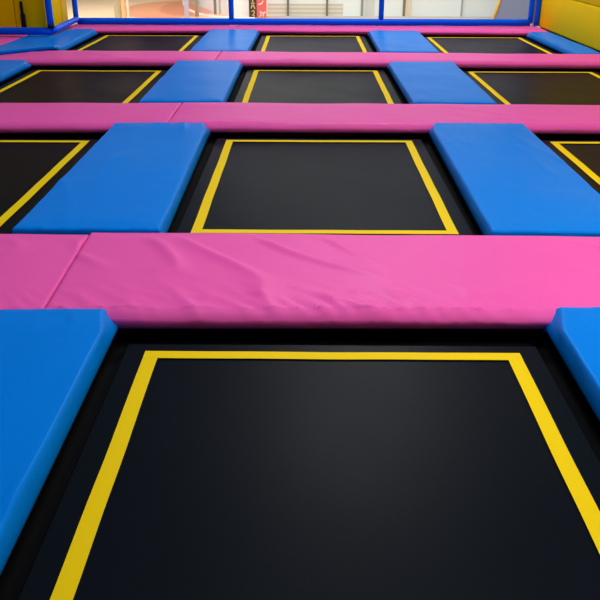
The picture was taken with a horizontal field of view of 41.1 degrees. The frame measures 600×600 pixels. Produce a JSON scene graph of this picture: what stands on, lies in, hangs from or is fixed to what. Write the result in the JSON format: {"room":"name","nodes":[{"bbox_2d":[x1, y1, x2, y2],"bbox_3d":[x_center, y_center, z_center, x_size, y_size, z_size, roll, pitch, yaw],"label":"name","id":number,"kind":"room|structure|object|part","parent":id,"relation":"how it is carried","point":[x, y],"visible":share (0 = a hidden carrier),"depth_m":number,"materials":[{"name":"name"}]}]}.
{"room":"indoor trampoline park","nodes":[
{"label":"indoor trampoline park","id":0,"kind":"room"},
{"bbox_2d":[198,0,248,16],"bbox_3d":[-2.683,-11.068,23.172,0.769,4.700,8.537,-6,25,-14],"label":"wall","id":1,"kind":"structure","parent":0,"point":[241,7],"depth_m":20.83,"materials":[{"name":"white paint"}]},
{"bbox_2d":[213,0,216,13],"bbox_3d":[-2.246,-9.286,20.494,0.070,3.700,0.080,0,25,0],"label":"trim","id":2,"kind":"structure","parent":1,"relation":"attached to","point":[214,1],"depth_m":21.16,"materials":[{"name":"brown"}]},
{"bbox_2d":[182,0,254,17],"bbox_3d":[-3.079,-8.779,23.816,1.170,0.070,9.019,-8,26,-17],"label":"trim","id":3,"kind":"structure","parent":1,"relation":"attached to","point":[182,0],"depth_m":20.51,"materials":[{"name":"beige"}]},
{"bbox_2d":[249,0,256,16],"bbox_3d":[-1.181,-8.035,19.742,0.193,2.000,0.034,0,25,0],"label":"banner","id":4,"kind":"object","parent":3,"relation":"on","point":[252,3],"visible":1,"depth_m":20.06,"materials":[{"name":"brown fabric"}]},
{"bbox_2d":[66,0,539,27],"bbox_3d":[0.291,-8.447,23.186,28.000,0.060,20.250,0,25,0],"label":"floor","id":5,"kind":"structure","parent":0,"point":[86,8],"depth_m":22.16,"materials":[{"name":"beige"}]},
{"bbox_2d":[113,0,121,17],"bbox_3d":[-4.502,-8.672,19.145,0.180,3.700,0.120,0,25,0],"label":"trim","id":6,"kind":"structure","parent":5,"relation":"on","point":[117,3],"depth_m":19.76,"materials":[{"name":"beige"}]},
{"bbox_2d":[120,0,126,17],"bbox_3d":[-4.343,-8.629,19.053,0.100,3.700,0.120,0,25,0],"label":"trim","id":7,"kind":"structure","parent":5,"relation":"on","point":[123,3],"depth_m":19.68,"materials":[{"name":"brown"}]},
{"bbox_2d":[126,0,129,17],"bbox_3d":[-4.219,-8.587,18.961,0.030,3.700,0.120,0,25,0],"label":"trim","id":8,"kind":"structure","parent":5,"relation":"on","point":[127,4],"depth_m":19.62,"materials":[{"name":"beige"}]},
{"bbox_2d":[184,0,189,17],"bbox_3d":[-2.769,-8.566,18.925,0.110,3.700,0.060,0,25,0],"label":"trim","id":9,"kind":"structure","parent":5,"relation":"on","point":[186,2],"depth_m":19.55,"materials":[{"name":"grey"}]},
{"bbox_2d":[195,0,197,16],"bbox_3d":[-2.644,-8.962,19.788,0.065,3.700,0.060,0,25,0],"label":"trim","id":10,"kind":"structure","parent":5,"relation":"on","point":[196,1],"depth_m":20.45,"materials":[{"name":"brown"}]},
{"bbox_2d":[257,0,266,16],"bbox_3d":[-0.960,-8.034,19.741,0.240,2.000,0.034,0,25,0],"label":"banner","id":11,"kind":"object","parent":5,"relation":"on","point":[261,4],"visible":1,"depth_m":20.06,"materials":[{"name":"red fabric"}]},
{"bbox_2d":[492,0,536,23],"bbox_3d":[5.186,-7.620,18.709,1.248,2.214,0.100,0,25,0],"label":"display board","id":12,"kind":"object","parent":5,"relation":"on","point":[505,9],"visible":0.41,"depth_m":19.03,"materials":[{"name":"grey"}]},
{"bbox_2d":[266,0,498,15],"bbox_3d":[4.017,-9.378,19.534,10.605,4.700,0.150,0,25,0],"label":"wall","id":13,"kind":"structure","parent":0,"point":[273,7],"depth_m":20.36,"materials":[{"name":"white paint"}]},
{"bbox_2d":[287,0,288,15],"bbox_3d":[-0.301,-8.908,19.683,0.050,3.700,0.080,0,25,0],"label":"trim","id":14,"kind":"structure","parent":13,"relation":"attached to","point":[287,0],"depth_m":20.32,"materials":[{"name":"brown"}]},
{"bbox_2d":[326,0,327,15],"bbox_3d":[0.691,-8.902,19.677,0.050,3.700,0.080,0,25,0],"label":"trim","id":15,"kind":"structure","parent":13,"relation":"attached to","point":[326,0],"depth_m":20.32,"materials":[{"name":"brown"}]},
{"bbox_2d":[361,0,363,15],"bbox_3d":[1.581,-8.897,19.671,0.060,3.700,0.080,0,25,0],"label":"trim","id":16,"kind":"structure","parent":13,"relation":"attached to","point":[362,1],"depth_m":20.31,"materials":[{"name":"grey"}]},
{"bbox_2d":[365,0,374,15],"bbox_3d":[1.782,-8.902,19.684,0.220,3.700,0.050,0,25,0],"label":"trim","id":17,"kind":"structure","parent":13,"relation":"attached to","point":[369,11],"depth_m":20.34,"materials":[{"name":"grey"}]},
{"bbox_2d":[255,16,492,17],"bbox_3d":[3.987,-7.209,20.394,10.560,0.040,0.100,0,25,0],"label":"trim","id":18,"kind":"structure","parent":13,"relation":"attached to","point":[267,16],"depth_m":20.36,"materials":[{"name":"beige"}]},
{"bbox_2d":[402,0,405,15],"bbox_3d":[2.648,-8.892,19.665,0.060,3.700,0.080,0,25,0],"label":"trim","id":19,"kind":"structure","parent":13,"relation":"attached to","point":[404,1],"depth_m":20.30,"materials":[{"name":"brown"}]},
{"bbox_2d":[405,0,411,15],"bbox_3d":[2.752,-8.895,19.673,0.160,3.700,0.060,0,25,0],"label":"trim","id":20,"kind":"structure","parent":13,"relation":"attached to","point":[408,2],"depth_m":20.33,"materials":[{"name":"beige"}]},
{"bbox_2d":[540,27,599,51],"bbox_3d":[4.030,-2.411,6.172,0.150,3.200,14.850,0,25,0],"label":"wall","id":21,"kind":"structure","parent":0,"point":[540,27],"depth_m":11.94,"materials":[{"name":"yellow"}]},
{"bbox_2d":[539,0,599,50],"bbox_3d":[3.896,-1.738,6.510,0.115,0.515,14.700,0,25,0],"label":"pad","id":22,"kind":"object","parent":21,"relation":"attached to","point":[577,21],"visible":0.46,"depth_m":11.35,"materials":[{"name":"yellow plastic"}]},
{"bbox_2d":[575,0,599,6],"bbox_3d":[3.898,-2.699,6.068,0.115,1.590,14.700,0,25,0],"label":"pad","id":23,"kind":"object","parent":21,"relation":"attached to","point":[592,2],"visible":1,"depth_m":10.60,"materials":[{"name":"yellow plastic"}]},
{"bbox_3d":[0.135,-0.095,5.014,28.000,0.060,19.750,0,25,0],"label":"floor","id":24,"kind":"structure","parent":0,"visible":0},
{"bbox_2d":[0,35,27,44],"bbox_3d":[-4.829,-3.563,11.149,1.563,0.093,1.685,0,25,0],"label":"pad","id":25,"kind":"object","parent":24,"relation":"on","point":[4,39],"visible":0.53,"depth_m":11.47,"materials":[{"name":"plastic"}]},
{"bbox_2d":[0,0,79,34],"bbox_3d":[-4.668,-5.314,11.774,2.256,2.526,1.583,0,25,0],"label":"railing","id":26,"kind":"object","parent":25,"relation":"on","point":[50,29],"visible":1,"depth_m":11.56,"materials":[{"name":"blue plastic"}]},
{"bbox_3d":[-4.704,-3.905,11.608,2.200,0.106,0.105,0,25,0],"label":"rail","id":27,"kind":"part","parent":26,"relation":"part of","materials":[{"name":"blue plastic"}]},
{"bbox_3d":[-3.601,-5.057,11.069,0.096,2.400,0.094,0,25,0],"label":"post","id":28,"kind":"part","parent":26,"relation":"part of","materials":[{"name":"blue plastic"}]},
{"bbox_3d":[-3.608,-4.228,12.292,0.092,0.109,1.531,0,25,-1],"label":"rail","id":29,"kind":"part","parent":26,"relation":"part of","materials":[{"name":"blue plastic"}]},
{"bbox_2d":[0,133,104,233],"bbox_3d":[-2.362,-0.550,5.312,2.410,0.505,3.263,0,25,0],"label":"trampoline","id":30,"kind":"object","parent":24,"relation":"on","point":[31,164],"visible":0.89,"depth_m":5.58,"materials":[{"name":"black fabric"}]},
{"bbox_2d":[0,234,88,309],"bbox_3d":[-2.408,-0.121,3.649,2.735,0.107,0.947,0,25,0],"label":"pad","id":31,"kind":"object","parent":30,"relation":"on","point":[33,267],"visible":0.82,"depth_m":3.66,"materials":[{"name":"plastic"}]},
{"bbox_3d":[-2.362,-0.745,5.223,2.410,0.060,3.263,0,25,0],"label":"frame","id":32,"kind":"part","parent":30,"relation":"part of","materials":[{"name":"black metal"}]},
{"bbox_2d":[0,103,181,133],"bbox_3d":[-2.907,-1.546,6.761,3.707,0.093,0.904,0,25,-1],"label":"pad","id":33,"kind":"object","parent":30,"relation":"on","point":[15,118],"visible":0.9,"depth_m":6.64,"materials":[{"name":"plastic"}]},
{"bbox_2d":[11,122,209,235],"bbox_3d":[-1.100,-0.856,5.265,0.806,0.107,2.548,0,25,0],"label":"pad","id":34,"kind":"object","parent":30,"relation":"on","point":[136,178],"visible":0.98,"depth_m":4.81,"materials":[{"name":"plastic"}]},
{"bbox_2d":[0,66,170,102],"bbox_3d":[-2.347,-1.990,8.445,2.410,0.505,3.263,0,25,0],"label":"trampoline","id":35,"kind":"object","parent":24,"relation":"on","point":[36,84],"visible":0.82,"depth_m":8.52,"materials":[{"name":"black fabric"}]},
{"bbox_2d":[0,60,30,82],"bbox_3d":[-3.623,-2.314,8.435,0.862,0.096,2.483,0,25,0],"label":"pad","id":36,"kind":"object","parent":35,"relation":"on","point":[8,68],"visible":1,"depth_m":9.12,"materials":[{"name":"plastic"}]},
{"bbox_3d":[-2.347,-2.185,8.356,2.410,0.060,3.263,0,25,0],"label":"frame","id":37,"kind":"part","parent":35,"relation":"part of","materials":[{"name":"black metal"}]},
{"bbox_2d":[44,34,204,50],"bbox_3d":[-2.320,-3.451,11.624,2.410,0.505,3.263,0,25,0],"label":"trampoline","id":38,"kind":"object","parent":24,"relation":"on","point":[100,42],"visible":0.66,"depth_m":11.79,"materials":[{"name":"black fabric"}]},
{"bbox_2d":[0,29,97,54],"bbox_3d":[-3.600,-3.549,11.059,0.862,0.149,3.362,0,25,0],"label":"pad","id":39,"kind":"object","parent":38,"relation":"on","point":[65,39],"visible":0.88,"depth_m":11.11,"materials":[{"name":"plastic"}]},
{"bbox_2d":[0,0,67,26],"bbox_3d":[-5.019,-5.413,11.919,2.550,2.600,1.160,0,25,0],"label":"pillar","id":40,"kind":"structure","parent":39,"relation":"on","point":[34,10],"depth_m":11.84,"materials":[{"name":"yellow plastic"}]},
{"bbox_2d":[19,1,26,26],"bbox_3d":[-4.088,-4.175,11.806,0.064,0.440,0.045,0,25,0],"label":"strap","id":41,"kind":"object","parent":40,"relation":"attached to","point":[22,15],"visible":0.8,"depth_m":11.78,"materials":[{"name":"black fabric"}]},
{"bbox_2d":[0,50,220,66],"bbox_3d":[-2.867,-3.017,9.958,3.707,0.098,0.874,0,25,0],"label":"pad","id":42,"kind":"object","parent":38,"relation":"on","point":[69,58],"visible":0.87,"depth_m":9.69,"materials":[{"name":"plastic"}]},
{"bbox_2d":[65,23,237,33],"bbox_3d":[-2.385,-4.430,13.036,2.744,0.097,0.844,0,25,-1],"label":"pad","id":43,"kind":"object","parent":38,"relation":"on","point":[99,28],"visible":0.63,"depth_m":12.72,"materials":[{"name":"plastic"}]},
{"bbox_2d":[190,29,259,51],"bbox_3d":[-1.041,-3.708,11.480,0.794,0.098,2.483,0,25,0],"label":"pad","id":44,"kind":"object","parent":38,"relation":"on","point":[221,40],"visible":0.9,"depth_m":11.25,"materials":[{"name":"plastic"}]},
{"bbox_2d":[0,328,599,599],"bbox_3d":[0.116,0.891,2.191,2.410,0.505,3.263,0,25,0],"label":"trampoline","id":45,"kind":"object","parent":24,"relation":"on","point":[193,464],"visible":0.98,"depth_m":2.40,"materials":[{"name":"black fabric"}]},
{"bbox_2d":[0,308,118,574],"bbox_3d":[-1.131,0.608,2.070,0.776,0.114,2.598,0,25,0],"label":"pad","id":46,"kind":"object","parent":45,"relation":"on","point":[50,359],"visible":0.99,"depth_m":2.65,"materials":[{"name":"plastic"}]},
{"bbox_2d":[543,307,599,426],"bbox_3d":[1.358,0.614,2.070,0.774,0.116,2.632,0,25,0],"label":"pad","id":47,"kind":"object","parent":45,"relation":"on","point":[573,333],"visible":0.96,"depth_m":2.97,"materials":[{"name":"plastic"}]},
{"bbox_2d":[251,34,376,51],"bbox_3d":[0.193,-3.441,11.618,2.410,0.505,3.263,0,25,0],"label":"trampoline","id":48,"kind":"object","parent":24,"relation":"on","point":[264,42],"visible":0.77,"depth_m":11.74,"materials":[{"name":"black fabric"}]},
{"bbox_3d":[0.194,-3.636,11.528,2.410,0.060,3.263,0,25,0],"label":"frame","id":49,"kind":"part","parent":48,"relation":"part of","materials":[{"name":"black metal"}]},
{"bbox_2d":[237,25,546,35],"bbox_3d":[1.423,-4.386,12.964,4.913,0.095,0.924,1,25,2],"label":"pad","id":50,"kind":"object","parent":48,"relation":"on","point":[262,29],"visible":0.72,"depth_m":12.69,"materials":[{"name":"plastic"}]},
{"bbox_2d":[72,0,534,25],"bbox_3d":[0.049,-5.658,12.534,7.479,2.573,0.107,0,25,0],"label":"railing","id":51,"kind":"object","parent":50,"relation":"on","point":[231,20],"visible":0.96,"depth_m":13.01,"materials":[{"name":"blue plastic"}]},
{"bbox_3d":[-3.649,-5.702,12.545,0.084,2.520,0.083,0,25,0],"label":"post","id":52,"kind":"part","parent":51,"relation":"part of","materials":[{"name":"blue plastic"}]},
{"bbox_3d":[-1.114,-5.688,12.530,0.084,2.520,0.083,0,25,0],"label":"post","id":53,"kind":"part","parent":51,"relation":"part of","materials":[{"name":"blue plastic"}]},
{"bbox_3d":[0.056,-4.537,13.049,7.376,0.107,0.107,0,25,0],"label":"rail","id":54,"kind":"part","parent":51,"relation":"part of","materials":[{"name":"blue plastic"}]},
{"bbox_3d":[1.321,-5.675,12.515,0.084,2.520,0.083,0,25,0],"label":"post","id":55,"kind":"part","parent":51,"relation":"part of","materials":[{"name":"blue plastic"}]},
{"bbox_3d":[3.746,-5.662,12.500,0.084,2.520,0.083,0,25,0],"label":"post","id":56,"kind":"part","parent":51,"relation":"part of","materials":[{"name":"blue plastic"}]},
{"bbox_2d":[532,0,541,25],"bbox_3d":[3.847,-5.667,12.489,0.091,2.640,0.081,18,30,34],"label":"net post","id":57,"kind":"object","parent":50,"relation":"on","point":[537,10],"visible":1,"depth_m":12.93,"materials":[{"name":"blue plastic"}]},
{"bbox_2d":[368,30,438,52],"bbox_3d":[1.442,-3.673,11.420,0.802,0.098,2.481,0,25,0],"label":"pad","id":58,"kind":"object","parent":48,"relation":"on","point":[382,40],"visible":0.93,"depth_m":11.14,"materials":[{"name":"plastic"}]},
{"bbox_2d":[228,67,407,103],"bbox_3d":[0.175,-2.006,8.494,2.410,0.505,3.263,0,25,0],"label":"trampoline","id":59,"kind":"object","parent":24,"relation":"on","point":[253,84],"visible":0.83,"depth_m":8.49,"materials":[{"name":"black fabric"}]},
{"bbox_2d":[138,60,242,102],"bbox_3d":[-1.081,-2.298,8.414,0.803,0.097,2.554,0,25,0],"label":"pad","id":60,"kind":"object","parent":59,"relation":"on","point":[186,81],"visible":0.9,"depth_m":8.09,"materials":[{"name":"plastic"}]},
{"bbox_3d":[0.175,-2.200,8.404,2.410,0.060,3.263,0,25,0],"label":"frame","id":61,"kind":"part","parent":59,"relation":"part of","materials":[{"name":"black metal"}]},
{"bbox_2d":[216,51,599,68],"bbox_3d":[1.417,-2.974,9.889,4.865,0.097,0.830,1,25,1],"label":"pad","id":62,"kind":"object","parent":59,"relation":"on","point":[261,59],"visible":0.92,"depth_m":9.62,"materials":[{"name":"plastic"}]},
{"bbox_2d":[387,61,496,103],"bbox_3d":[1.420,-2.272,8.372,0.794,0.097,2.551,0,25,0],"label":"pad","id":63,"kind":"object","parent":59,"relation":"on","point":[435,82],"visible":0.91,"depth_m":8.07,"materials":[{"name":"plastic"}]},
{"bbox_2d":[167,134,482,234],"bbox_3d":[0.140,-0.555,5.338,2.410,0.505,3.263,0,25,0],"label":"trampoline","id":64,"kind":"object","parent":24,"relation":"on","point":[333,184],"visible":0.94,"depth_m":5.10,"materials":[{"name":"black fabric"}]},
{"bbox_3d":[0.140,-0.750,5.248,2.410,0.060,3.263,0,25,0],"label":"frame","id":65,"kind":"part","parent":64,"relation":"part of","materials":[{"name":"black metal"}]},
{"bbox_2d":[45,233,599,330],"bbox_3d":[1.030,-0.111,3.646,4.200,0.107,0.984,0,25,0],"label":"pad","id":66,"kind":"object","parent":64,"relation":"on","point":[141,280],"visible":0.97,"depth_m":3.50,"materials":[{"name":"plastic"}]},
{"bbox_2d":[422,35,560,53],"bbox_3d":[2.676,-3.373,11.485,2.410,0.505,3.263,0,25,0],"label":"trampoline","id":67,"kind":"object","parent":24,"relation":"on","point":[443,44],"visible":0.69,"depth_m":11.59,"materials":[{"name":"black fabric"}]},
{"bbox_3d":[2.676,-3.568,11.395,2.410,0.060,3.263,0,25,0],"label":"frame","id":68,"kind":"part","parent":67,"relation":"part of","materials":[{"name":"black metal"}]},
{"bbox_2d":[526,32,599,53],"bbox_3d":[3.683,-3.611,11.297,0.361,0.098,2.443,0,25,0],"label":"pad","id":69,"kind":"object","parent":67,"relation":"on","point":[557,43],"visible":0.91,"depth_m":11.13,"materials":[{"name":"plastic"}]},
{"bbox_2d":[461,69,599,104],"bbox_3d":[2.670,-1.971,8.433,2.410,0.505,3.263,0,25,0],"label":"trampoline","id":70,"kind":"object","parent":24,"relation":"on","point":[504,86],"visible":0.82,"depth_m":8.56,"materials":[{"name":"black fabric"}]},
{"bbox_2d":[169,102,599,135],"bbox_3d":[1.377,-1.549,6.790,4.878,0.097,0.909,0,25,0],"label":"pad","id":71,"kind":"object","parent":70,"relation":"on","point":[218,117],"visible":0.91,"depth_m":6.62,"materials":[{"name":"plastic"}]},
{"bbox_3d":[2.670,-2.166,8.344,2.410,0.060,3.263,0,25,0],"label":"frame","id":72,"kind":"part","parent":70,"relation":"part of","materials":[{"name":"black metal"}]},
{"bbox_2d":[536,135,599,193],"bbox_3d":[2.653,-0.535,5.309,2.410,0.505,3.263,0,25,0],"label":"trampoline","id":73,"kind":"object","parent":24,"relation":"on","point":[581,153],"visible":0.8,"depth_m":5.93,"materials":[{"name":"black fabric"}]},
{"bbox_2d":[429,123,599,236],"bbox_3d":[1.383,-0.850,5.270,0.811,0.104,2.598,0,25,0],"label":"pad","id":74,"kind":"object","parent":73,"relation":"on","point":[511,182],"visible":0.96,"depth_m":4.88,"materials":[{"name":"plastic"}]},
{"bbox_3d":[2.653,-0.730,5.219,2.410,0.060,3.263,0,25,0],"label":"frame","id":75,"kind":"part","parent":73,"relation":"part of","materials":[{"name":"black metal"}]}
]}

